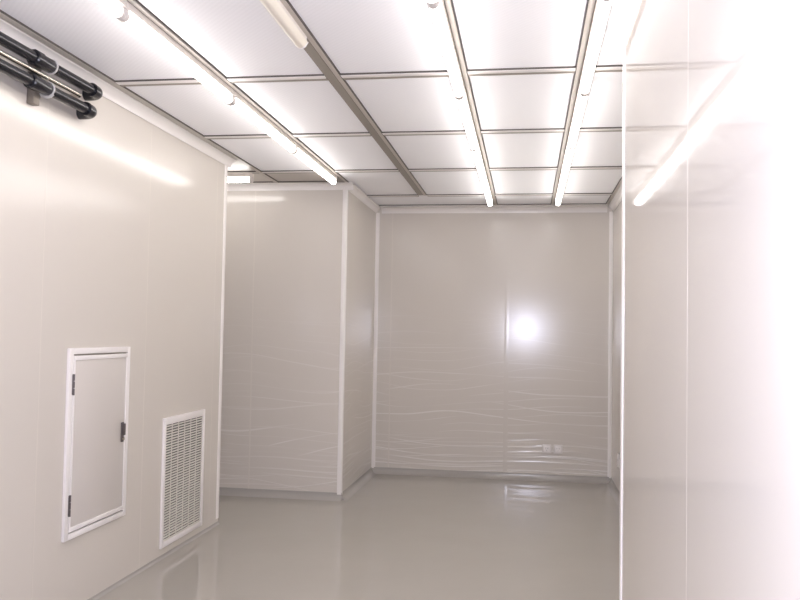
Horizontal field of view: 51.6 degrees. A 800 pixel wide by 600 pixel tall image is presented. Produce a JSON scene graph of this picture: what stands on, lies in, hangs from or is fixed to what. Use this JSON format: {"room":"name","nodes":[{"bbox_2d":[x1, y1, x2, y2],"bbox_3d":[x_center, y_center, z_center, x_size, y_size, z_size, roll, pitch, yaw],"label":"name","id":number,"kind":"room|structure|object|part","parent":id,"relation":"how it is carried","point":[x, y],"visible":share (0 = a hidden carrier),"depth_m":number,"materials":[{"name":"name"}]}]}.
{"room":"clean room","nodes":[
{"label":"clean room","id":0,"kind":"room"},
{"bbox_2d":[0,17,227,599],"bbox_3d":[-1.894,0.089,2.710,0.100,2.831,6.986,1,-2,9],"label":"wall","id":1,"kind":"structure","parent":0,"point":[111,223],"depth_m":4.32,"materials":[{"name":"beige metal"}]},
{"bbox_2d":[27,63,53,105],"bbox_3d":[-1.618,-0.986,3.734,0.111,0.210,0.047,1,-2,9],"label":"bracket","id":2,"kind":"object","parent":1,"relation":"attached to","point":[33,97],"visible":0.44,"depth_m":3.72,"materials":[{"name":"grey metal"}]},
{"bbox_2d":[0,50,81,97],"bbox_3d":[-1.936,-1.089,1.714,0.092,0.022,4.704,1,-2,9],"label":"tube","id":3,"kind":"object","parent":1,"relation":"attached to","point":[76,94],"visible":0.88,"depth_m":3.67,"materials":[{"name":"silver metal"}]},
{"bbox_2d":[0,58,96,119],"bbox_3d":[-1.916,-1.037,1.782,0.112,0.070,4.849,1,-2,9],"label":"pipe","id":4,"kind":"object","parent":1,"relation":"attached to","point":[84,110],"visible":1,"depth_m":3.70,"materials":[{"name":"plastic"}]},
{"bbox_2d":[0,31,102,100],"bbox_3d":[-1.910,-1.145,1.811,0.112,0.070,4.899,1,-2,9],"label":"pipe","id":5,"kind":"object","parent":1,"relation":"attached to","point":[91,91],"visible":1,"depth_m":3.72,"materials":[{"name":"plastic"}]},
{"bbox_2d":[61,347,130,542],"bbox_3d":[-1.580,0.723,4.358,0.034,0.945,0.630,1,-2,9],"label":"access hatch","id":6,"kind":"object","parent":1,"relation":"attached to","point":[98,378],"visible":1,"depth_m":4.31,"materials":[{"name":"white paint"}]},
{"bbox_2d":[0,18,236,167],"bbox_3d":[-1.784,-1.170,2.824,0.055,0.055,6.941,1,-2,9],"label":"trim","id":7,"kind":"structure","parent":1,"relation":"attached to","point":[110,92],"depth_m":4.57,"materials":[{"name":"white metal"}]},
{"bbox_2d":[88,521,218,599],"bbox_3d":[-1.853,1.495,2.697,0.016,0.022,6.890,1,-2,9],"label":"baseboard","id":8,"kind":"structure","parent":1,"relation":"attached to","point":[97,596],"depth_m":4.98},
{"bbox_2d":[159,409,204,548],"bbox_3d":[-1.426,1.152,5.456,0.014,0.805,0.660,1,-2,9],"label":"air vent","id":9,"kind":"object","parent":1,"relation":"in","point":[183,435],"visible":1,"depth_m":5.42,"materials":[{"name":"white metal"}]},
{"bbox_2d":[216,165,227,518],"bbox_3d":[-1.341,0.299,6.130,0.049,2.611,0.054,1,-2,9],"label":"trim","id":10,"kind":"structure","parent":1,"relation":"attached to","point":[226,167],"depth_m":6.12,"materials":[{"name":"white metal"}]},
{"bbox_2d":[220,182,375,492],"bbox_3d":[-1.584,0.340,7.969,2.455,2.756,1.411,1,-2,9],"label":"wall","id":11,"kind":"structure","parent":0,"point":[282,295],"depth_m":7.19,"materials":[{"name":"beige metal"}]},
{"bbox_2d":[219,487,341,500],"bbox_3d":[-1.666,1.656,7.185,2.359,0.061,0.055,1,-2,9],"label":"baseboard","id":12,"kind":"structure","parent":11,"relation":"attached to","point":[223,491],"depth_m":7.10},
{"bbox_2d":[227,182,353,190],"bbox_3d":[-1.595,-0.990,7.286,2.410,0.055,0.055,1,-2,9],"label":"trim","id":13,"kind":"structure","parent":11,"relation":"attached to","point":[347,185],"depth_m":7.20,"materials":[{"name":"white metal"}]},
{"bbox_2d":[337,190,348,494],"bbox_3d":[-0.492,0.352,7.105,0.042,2.611,0.042,1,-2,9],"label":"trim","id":14,"kind":"structure","parent":11,"relation":"attached to","point":[345,192],"depth_m":7.09,"materials":[{"name":"white metal"}]},
{"bbox_2d":[341,467,375,499],"bbox_3d":[-0.367,1.700,7.724,0.055,0.061,1.414,1,-2,9],"label":"baseboard","id":15,"kind":"structure","parent":11,"relation":"attached to","point":[362,480],"depth_m":7.61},
{"bbox_2d":[348,184,380,212],"bbox_3d":[-0.321,-0.947,7.830,0.055,0.055,1.410,1,-2,9],"label":"trim","id":16,"kind":"structure","parent":11,"relation":"attached to","point":[356,191],"depth_m":7.80,"materials":[{"name":"white metal"}]},
{"bbox_2d":[98,474,619,599],"bbox_3d":[-0.988,1.615,3.805,4.926,0.100,9.550,1,-2,9],"label":"floor","id":17,"kind":"structure","parent":0,"point":[398,537],"depth_m":5.50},
{"bbox_2d":[375,206,611,476],"bbox_3d":[-0.248,0.347,8.528,4.926,2.831,0.101,1,-2,9],"label":"wall","id":18,"kind":"structure","parent":0,"point":[492,342],"depth_m":8.29,"materials":[{"name":"beige"}]},
{"bbox_2d":[371,213,379,467],"bbox_3d":[-0.250,0.405,8.459,0.034,2.611,0.034,1,-2,9],"label":"trim","id":19,"kind":"structure","parent":18,"relation":"attached to","point":[377,214],"depth_m":8.46,"materials":[{"name":"white metal"}]},
{"bbox_2d":[372,467,610,483],"bbox_3d":[0.881,1.741,8.219,2.371,0.061,0.055,1,-2,9],"label":"baseboard","id":20,"kind":"structure","parent":18,"relation":"attached to","point":[377,470],"depth_m":8.23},
{"bbox_2d":[381,206,607,213],"bbox_3d":[0.926,-0.906,8.323,2.261,0.055,0.055,1,-2,9],"label":"trim","id":21,"kind":"structure","parent":18,"relation":"attached to","point":[548,209],"depth_m":8.32,"materials":[{"name":"white metal"}]},
{"bbox_2d":[542,444,550,452],"bbox_3d":[1.448,1.469,8.164,0.086,0.086,0.013,1,-2,9],"label":"wall socket","id":22,"kind":"object","parent":18,"relation":"attached to","point":[546,448],"visible":1,"depth_m":8.16,"materials":[{"name":"white plastic"}]},
{"bbox_2d":[554,445,562,453],"bbox_3d":[1.556,1.470,8.148,0.086,0.086,0.013,1,-2,9],"label":"wall socket","id":23,"kind":"object","parent":18,"relation":"attached to","point":[558,449],"visible":1,"depth_m":8.14,"materials":[{"name":"white plastic"}]},
{"bbox_2d":[607,211,612,477],"bbox_3d":[2.060,0.430,8.104,0.034,2.611,0.034,1,-2,9],"label":"trim","id":24,"kind":"structure","parent":18,"relation":"attached to","point":[611,212],"depth_m":8.11,"materials":[{"name":"white"}]},
{"bbox_2d":[611,200,621,490],"bbox_3d":[1.721,0.260,5.446,0.100,2.831,5.400,1,-2,9],"label":"wall","id":25,"kind":"structure","parent":0,"point":[617,214],"depth_m":7.70,"materials":[{"name":"beige metal"}]},
{"bbox_2d":[606,478,619,509],"bbox_3d":[1.620,1.642,5.403,0.055,0.061,5.400,1,-2,9],"label":"baseboard","id":26,"kind":"structure","parent":25,"relation":"attached to","point":[615,493],"depth_m":7.52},
{"bbox_2d":[608,184,621,211],"bbox_3d":[1.666,-1.004,5.508,0.055,0.055,5.400,1,-2,9],"label":"trim","id":27,"kind":"structure","parent":25,"relation":"attached to","point":[617,198],"depth_m":7.62,"materials":[{"name":"white metal"}]},
{"bbox_2d":[622,0,799,599],"bbox_3d":[0.758,0.060,0.818,0.601,2.831,4.050,1,-2,9],"label":"wall","id":28,"kind":"structure","parent":0,"point":[711,465],"depth_m":1.48,"materials":[{"name":"beige metal"}]},
{"bbox_2d":[619,0,625,599],"bbox_3d":[0.779,0.178,2.839,0.039,2.666,0.049,1,-2,9],"label":"trim","id":29,"kind":"structure","parent":28,"relation":"attached to","point":[624,1],"depth_m":2.83,"materials":[{"name":"white metal"}]},
{"bbox_3d":[-0.939,-1.207,3.916,4.926,0.114,9.550,1,-2,9],"label":"ceiling","id":30,"kind":"structure","parent":0,"visible":0},
{"bbox_2d":[0,0,622,206],"bbox_3d":[-0.972,-1.163,3.891,4.671,0.044,9.295,1,-2,9],"label":"grid","id":31,"kind":"object","parent":30,"relation":"attached to","point":[331,74],"visible":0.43,"depth_m":4.51,"materials":[{"name":"beige metal"}]},
{"bbox_2d":[0,0,193,79],"bbox_3d":[-1.311,-1.173,3.724,0.523,0.018,1.110,1,-2,9],"label":"panel","id":32,"kind":"object","parent":31,"relation":"attached to","point":[87,30],"visible":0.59,"depth_m":3.67,"materials":[{"name":"white plastic"}]},
{"bbox_2d":[95,0,126,19],"bbox_3d":[-1.184,-1.159,2.645,0.052,0.075,1.207,1,-2,9],"label":"tube light","id":33,"kind":"object","parent":31,"relation":"attached to","point":[117,8],"visible":1,"depth_m":3.18,"materials":[{"name":"white plastic"}]},
{"bbox_3d":[-1.665,-1.200,3.284,0.041,0.043,7.883,1,-2,9],"label":"rail","id":34,"kind":"part","parent":31,"relation":"part of","materials":[{"name":"beige metal"}]},
{"bbox_2d":[118,1,234,104],"bbox_3d":[-1.001,-1.109,3.840,0.052,0.075,1.207,1,-2,9],"label":"tube light","id":35,"kind":"object","parent":31,"relation":"attached to","point":[137,21],"visible":0.88,"depth_m":3.70,"materials":[{"name":"white plastic"}]},
{"bbox_2d":[127,84,266,134],"bbox_3d":[-1.129,-1.123,4.910,0.523,0.018,1.110,1,-2,9],"label":"panel","id":36,"kind":"object","parent":31,"relation":"attached to","point":[197,106],"visible":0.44,"depth_m":4.84,"materials":[{"name":"white"}]},
{"bbox_2d":[138,0,322,76],"bbox_3d":[-0.717,-1.166,3.633,0.509,0.018,1.110,1,-2,9],"label":"panel","id":37,"kind":"object","parent":31,"relation":"attached to","point":[239,38],"visible":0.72,"depth_m":3.62,"materials":[{"name":"white"}]},
{"bbox_3d":[-0.985,-1.165,3.840,0.083,0.044,9.190,1,-2,9],"label":"rail","id":38,"kind":"part","parent":31,"relation":"part of","materials":[{"name":"beige metal"}]},
{"bbox_2d":[227,173,253,182],"bbox_3d":[-1.801,-1.004,6.862,1.207,0.075,0.052,1,-2,9],"label":"tube light","id":39,"kind":"object","parent":31,"relation":"attached to","point":[232,177],"visible":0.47,"depth_m":6.76,"materials":[{"name":"white plastic"}]},
{"bbox_2d":[227,177,248,182],"bbox_3d":[-1.801,-0.990,6.861,1.158,0.042,0.040,1,-2,9],"label":"diffuser","id":40,"kind":"object","parent":39,"relation":"attached to","point":[229,179],"depth_m":6.77,"materials":[{"name":"white plastic"}]},
{"bbox_2d":[228,157,253,170],"bbox_3d":[-2.047,-1.072,6.601,1.719,0.018,0.443,1,-2,9],"label":"ceiling plate","id":41,"kind":"object","parent":31,"relation":"attached to","point":[236,166],"visible":0.18,"depth_m":6.56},
{"bbox_2d":[211,138,312,170],"bbox_3d":[-0.947,-1.073,6.095,0.523,0.018,1.110,1,-2,9],"label":"panel","id":42,"kind":"object","parent":31,"relation":"attached to","point":[265,154],"visible":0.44,"depth_m":6.04,"materials":[{"name":"white plastic"}]},
{"bbox_2d":[228,91,296,153],"bbox_3d":[-0.818,-1.059,5.035,0.052,0.075,1.207,1,-2,9],"label":"tube light","id":43,"kind":"object","parent":31,"relation":"attached to","point":[240,104],"visible":0.91,"depth_m":4.93,"materials":[{"name":"white plastic"}]},
{"bbox_2d":[254,174,270,181],"bbox_3d":[-1.972,-1.051,7.094,1.719,0.018,0.380,1,-2,9],"label":"ceiling plate","id":44,"kind":"object","parent":31,"relation":"attached to","point":[257,177],"visible":0.14,"depth_m":7.03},
{"bbox_3d":[-1.661,-1.043,7.255,2.288,0.043,0.029,1,-2,9],"label":"cross rail","id":45,"kind":"part","parent":31,"relation":"part of","materials":[{"name":"beige metal"}]},
{"bbox_2d":[259,0,307,48],"bbox_3d":[-0.521,-1.144,3.009,0.066,0.054,1.200,1,-2,9],"label":"light","id":46,"kind":"object","parent":31,"relation":"attached to","point":[277,10],"visible":1,"depth_m":3.33,"materials":[{"name":"beige plastic"}]},
{"bbox_2d":[234,81,367,133],"bbox_3d":[-0.535,-1.116,4.818,0.509,0.018,1.110,1,-2,9],"label":"panel","id":47,"kind":"object","parent":31,"relation":"attached to","point":[299,106],"visible":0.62,"depth_m":4.73,"materials":[{"name":"white"}]},
{"bbox_2d":[267,173,336,180],"bbox_3d":[-0.821,-1.038,6.918,0.523,0.018,0.378,1,-2,9],"label":"ceiling plate","id":48,"kind":"object","parent":31,"relation":"attached to","point":[280,176],"visible":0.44,"depth_m":6.93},
{"bbox_2d":[294,143,336,184],"bbox_3d":[-0.634,-1.008,6.230,0.052,0.075,1.207,1,-2,9],"label":"tube light","id":49,"kind":"object","parent":31,"relation":"attached to","point":[301,153],"visible":0.89,"depth_m":6.15,"materials":[{"name":"white plastic"}]},
{"bbox_2d":[298,136,396,169],"bbox_3d":[-0.353,-1.066,6.003,0.509,0.018,1.110,1,-2,9],"label":"panel","id":50,"kind":"object","parent":31,"relation":"attached to","point":[362,152],"visible":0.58,"depth_m":5.94,"materials":[{"name":"white plastic"}]},
{"bbox_3d":[-0.444,-1.171,3.452,0.083,0.044,8.586,1,-2,9],"label":"rail","id":51,"kind":"part","parent":31,"relation":"part of","materials":[{"name":"beige metal"}]},
{"bbox_2d":[289,0,447,72],"bbox_3d":[-0.110,-1.159,3.540,0.549,0.018,1.110,1,-2,9],"label":"panel","id":52,"kind":"object","parent":31,"relation":"attached to","point":[358,36],"visible":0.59,"depth_m":3.57,"materials":[{"name":"white plastic"}]},
{"bbox_3d":[-0.057,-1.138,4.138,2.879,0.044,0.088,1,-2,9],"label":"cross rail","id":53,"kind":"part","parent":31,"relation":"part of","materials":[{"name":"metal"}]},
{"bbox_2d":[339,172,416,194],"bbox_3d":[-0.172,-1.016,7.189,0.509,0.018,1.110,1,-2,9],"label":"panel","id":54,"kind":"object","parent":31,"relation":"attached to","point":[370,183],"visible":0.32,"depth_m":7.13,"materials":[{"name":"white"}]},
{"bbox_2d":[346,77,465,131],"bbox_3d":[0.072,-1.109,4.725,0.549,0.018,1.110,1,-2,9],"label":"panel","id":55,"kind":"object","parent":31,"relation":"attached to","point":[399,104],"visible":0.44,"depth_m":4.64,"materials":[{"name":"white"}]},
{"bbox_3d":[0.125,-1.088,5.323,2.879,0.044,0.088,1,-2,9],"label":"cross rail","id":56,"kind":"part","parent":31,"relation":"part of","materials":[{"name":"metal"}]},
{"bbox_3d":[-0.564,-1.047,6.643,4.642,0.044,0.088,1,-2,9],"label":"cross rail","id":57,"kind":"part","parent":31,"relation":"part of","materials":[{"name":"metal"}]},
{"bbox_2d":[370,195,487,204],"bbox_3d":[0.278,-0.975,8.030,1.143,0.018,0.512,1,-2,9],"label":"ceiling plate","id":58,"kind":"object","parent":31,"relation":"attached to","point":[421,200],"visible":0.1,"depth_m":8.03,"materials":[{"name":"white metal"}]},
{"bbox_2d":[386,134,476,168],"bbox_3d":[0.254,-1.059,5.910,0.549,0.018,1.110,1,-2,9],"label":"panel","id":59,"kind":"object","parent":31,"relation":"attached to","point":[416,151],"visible":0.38,"depth_m":5.85,"materials":[{"name":"white"}]},
{"bbox_2d":[426,0,438,5],"bbox_3d":[0.030,-1.146,2.459,0.052,0.075,1.207,1,-2,9],"label":"tube light","id":60,"kind":"object","parent":31,"relation":"attached to","point":[429,2],"visible":1,"depth_m":3.03,"materials":[{"name":"white plastic"}]},
{"bbox_2d":[427,0,463,98],"bbox_3d":[0.213,-1.095,3.654,0.052,0.075,1.207,1,-2,9],"label":"tube light","id":61,"kind":"object","parent":31,"relation":"attached to","point":[438,12],"visible":1,"depth_m":3.52,"materials":[{"name":"white plastic"}]},
{"bbox_2d":[411,171,484,193],"bbox_3d":[0.435,-1.009,7.095,0.549,0.018,1.110,1,-2,9],"label":"panel","id":62,"kind":"object","parent":31,"relation":"attached to","point":[439,182],"visible":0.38,"depth_m":7.04,"materials":[{"name":"white"}]},
{"bbox_2d":[455,85,477,150],"bbox_3d":[0.396,-1.045,4.849,0.052,0.075,1.207,1,-2,9],"label":"tube light","id":63,"kind":"object","parent":31,"relation":"attached to","point":[463,103],"visible":0.91,"depth_m":4.74,"materials":[{"name":"white plastic"}]},
{"bbox_2d":[457,98,476,148],"bbox_3d":[0.396,-1.032,4.848,0.040,0.042,1.158,1,-2,9],"label":"diffuser","id":64,"kind":"object","parent":63,"relation":"attached to","point":[463,103],"depth_m":4.78,"materials":[{"name":"white"}]},
{"bbox_3d":[0.228,-1.152,3.654,0.083,0.044,9.190,1,-2,9],"label":"rail","id":65,"kind":"part","parent":31,"relation":"part of","materials":[{"name":"beige metal"}]},
{"bbox_2d":[472,141,486,183],"bbox_3d":[0.579,-0.995,6.044,0.052,0.075,1.207,1,-2,9],"label":"tube light","id":66,"kind":"object","parent":31,"relation":"attached to","point":[477,154],"visible":0.88,"depth_m":5.98,"materials":[{"name":"white plastic"}]},
{"bbox_2d":[482,177,492,206],"bbox_3d":[0.763,-0.944,7.239,0.052,0.075,1.207,1,-2,9],"label":"tube light","id":67,"kind":"object","parent":31,"relation":"attached to","point":[486,187],"visible":0.88,"depth_m":7.17,"materials":[{"name":"white plastic"}]},
{"bbox_3d":[0.789,-0.984,7.647,2.271,0.044,0.088,1,-2,9],"label":"cross rail","id":68,"kind":"part","parent":31,"relation":"part of","materials":[{"name":"metal"}]},
{"bbox_3d":[0.915,-0.958,8.246,2.261,0.044,0.105,1,-2,9],"label":"cross rail","id":69,"kind":"part","parent":31,"relation":"part of","materials":[{"name":"metal"}]},
{"bbox_2d":[452,0,586,68],"bbox_3d":[0.500,-1.152,3.446,0.516,0.018,1.110,1,-2,9],"label":"panel","id":70,"kind":"object","parent":31,"relation":"attached to","point":[494,34],"visible":1,"depth_m":3.52,"materials":[{"name":"white"}]},
{"bbox_2d":[469,73,573,129],"bbox_3d":[0.682,-1.102,4.631,0.516,0.018,1.110,1,-2,9],"label":"panel","id":71,"kind":"object","parent":31,"relation":"attached to","point":[533,101],"visible":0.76,"depth_m":4.54,"materials":[{"name":"white"}]},
{"bbox_2d":[482,133,562,167],"bbox_3d":[0.864,-1.052,5.816,0.516,0.018,1.110,1,-2,9],"label":"panel","id":72,"kind":"object","parent":31,"relation":"attached to","point":[518,149],"visible":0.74,"depth_m":5.75,"materials":[{"name":"white"}]},
{"bbox_2d":[490,170,556,193],"bbox_3d":[1.046,-1.002,7.001,0.516,0.018,1.110,1,-2,9],"label":"panel","id":73,"kind":"object","parent":31,"relation":"attached to","point":[518,181],"visible":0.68,"depth_m":6.96,"materials":[{"name":"white plastic"}]},
{"bbox_2d":[496,196,551,203],"bbox_3d":[1.182,-0.965,7.891,0.516,0.018,0.512,1,-2,9],"label":"ceiling plate","id":74,"kind":"object","parent":31,"relation":"attached to","point":[500,199],"visible":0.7,"depth_m":7.90,"materials":[{"name":"white"}]},
{"bbox_2d":[555,177,565,205],"bbox_3d":[1.385,-0.937,7.143,0.052,0.075,1.207,1,-2,9],"label":"tube light","id":75,"kind":"object","parent":31,"relation":"attached to","point":[560,188],"visible":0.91,"depth_m":7.09,"materials":[{"name":"white plastic"}]},
{"bbox_2d":[556,182,564,205],"bbox_3d":[1.385,-0.924,7.142,0.040,0.042,1.158,1,-2,9],"label":"diffuser","id":76,"kind":"object","parent":75,"relation":"attached to","point":[560,188],"depth_m":7.11,"materials":[{"name":"white plastic"}]},
{"bbox_2d":[560,139,573,182],"bbox_3d":[1.202,-0.988,5.948,0.052,0.075,1.207,1,-2,9],"label":"tube light","id":77,"kind":"object","parent":31,"relation":"attached to","point":[568,153],"visible":0.91,"depth_m":5.88,"materials":[{"name":"white plastic"}]},
{"bbox_2d":[561,149,573,181],"bbox_3d":[1.202,-0.974,5.947,0.040,0.042,1.158,1,-2,9],"label":"diffuser","id":78,"kind":"object","parent":77,"relation":"attached to","point":[568,153],"depth_m":5.91,"materials":[{"name":"white plastic"}]},
{"bbox_3d":[0.822,-1.145,3.562,0.083,0.044,9.190,1,-2,9],"label":"rail","id":79,"kind":"part","parent":31,"relation":"part of","materials":[{"name":"beige metal"}]},
{"bbox_2d":[568,86,587,148],"bbox_3d":[1.019,-1.038,4.753,0.052,0.075,1.207,1,-2,9],"label":"tube light","id":80,"kind":"object","parent":31,"relation":"attached to","point":[580,101],"visible":0.9,"depth_m":4.66,"materials":[{"name":"white plastic"}]},
{"bbox_2d":[560,195,609,203],"bbox_3d":[1.738,-0.959,7.806,0.440,0.018,0.512,1,-2,9],"label":"ceiling plate","id":81,"kind":"object","parent":31,"relation":"attached to","point":[583,199],"visible":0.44,"depth_m":7.81,"materials":[{"name":"white metal"}]},
{"bbox_2d":[563,169,621,192],"bbox_3d":[1.602,-0.996,6.916,0.440,0.018,1.110,1,-2,9],"label":"panel","id":82,"kind":"object","parent":31,"relation":"attached to","point":[598,180],"visible":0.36,"depth_m":6.87,"materials":[{"name":"white plastic"}]},
{"bbox_2d":[579,0,611,95],"bbox_3d":[0.836,-1.089,3.558,0.052,0.075,1.207,1,-2,9],"label":"tube light","id":83,"kind":"object","parent":31,"relation":"attached to","point":[602,7],"visible":1,"depth_m":3.46,"materials":[{"name":"white plastic"}]},
{"bbox_2d":[570,131,621,166],"bbox_3d":[1.420,-1.046,5.731,0.440,0.018,1.110,1,-2,9],"label":"panel","id":84,"kind":"object","parent":31,"relation":"attached to","point":[591,148],"visible":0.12,"depth_m":5.72,"materials":[{"name":"white"}]},
{"bbox_2d":[580,72,622,127],"bbox_3d":[1.238,-1.096,4.545,0.440,0.018,1.110,1,-2,9],"label":"panel","id":85,"kind":"object","parent":31,"relation":"attached to","point":[603,106],"visible":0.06,"depth_m":4.56,"materials":[{"name":"white metal"}]},
{"bbox_2d":[596,0,622,64],"bbox_3d":[1.062,-1.145,3.397,0.440,0.018,1.035,1,-2,9],"label":"panel","id":86,"kind":"object","parent":31,"relation":"attached to","point":[611,47],"visible":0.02,"depth_m":3.59,"materials":[{"name":"white"}]},
{"bbox_3d":[1.613,-1.058,5.437,0.028,0.043,5.240,1,-2,9],"label":"rail","id":87,"kind":"part","parent":31,"relation":"part of","materials":[{"name":"beige metal"}]}
]}

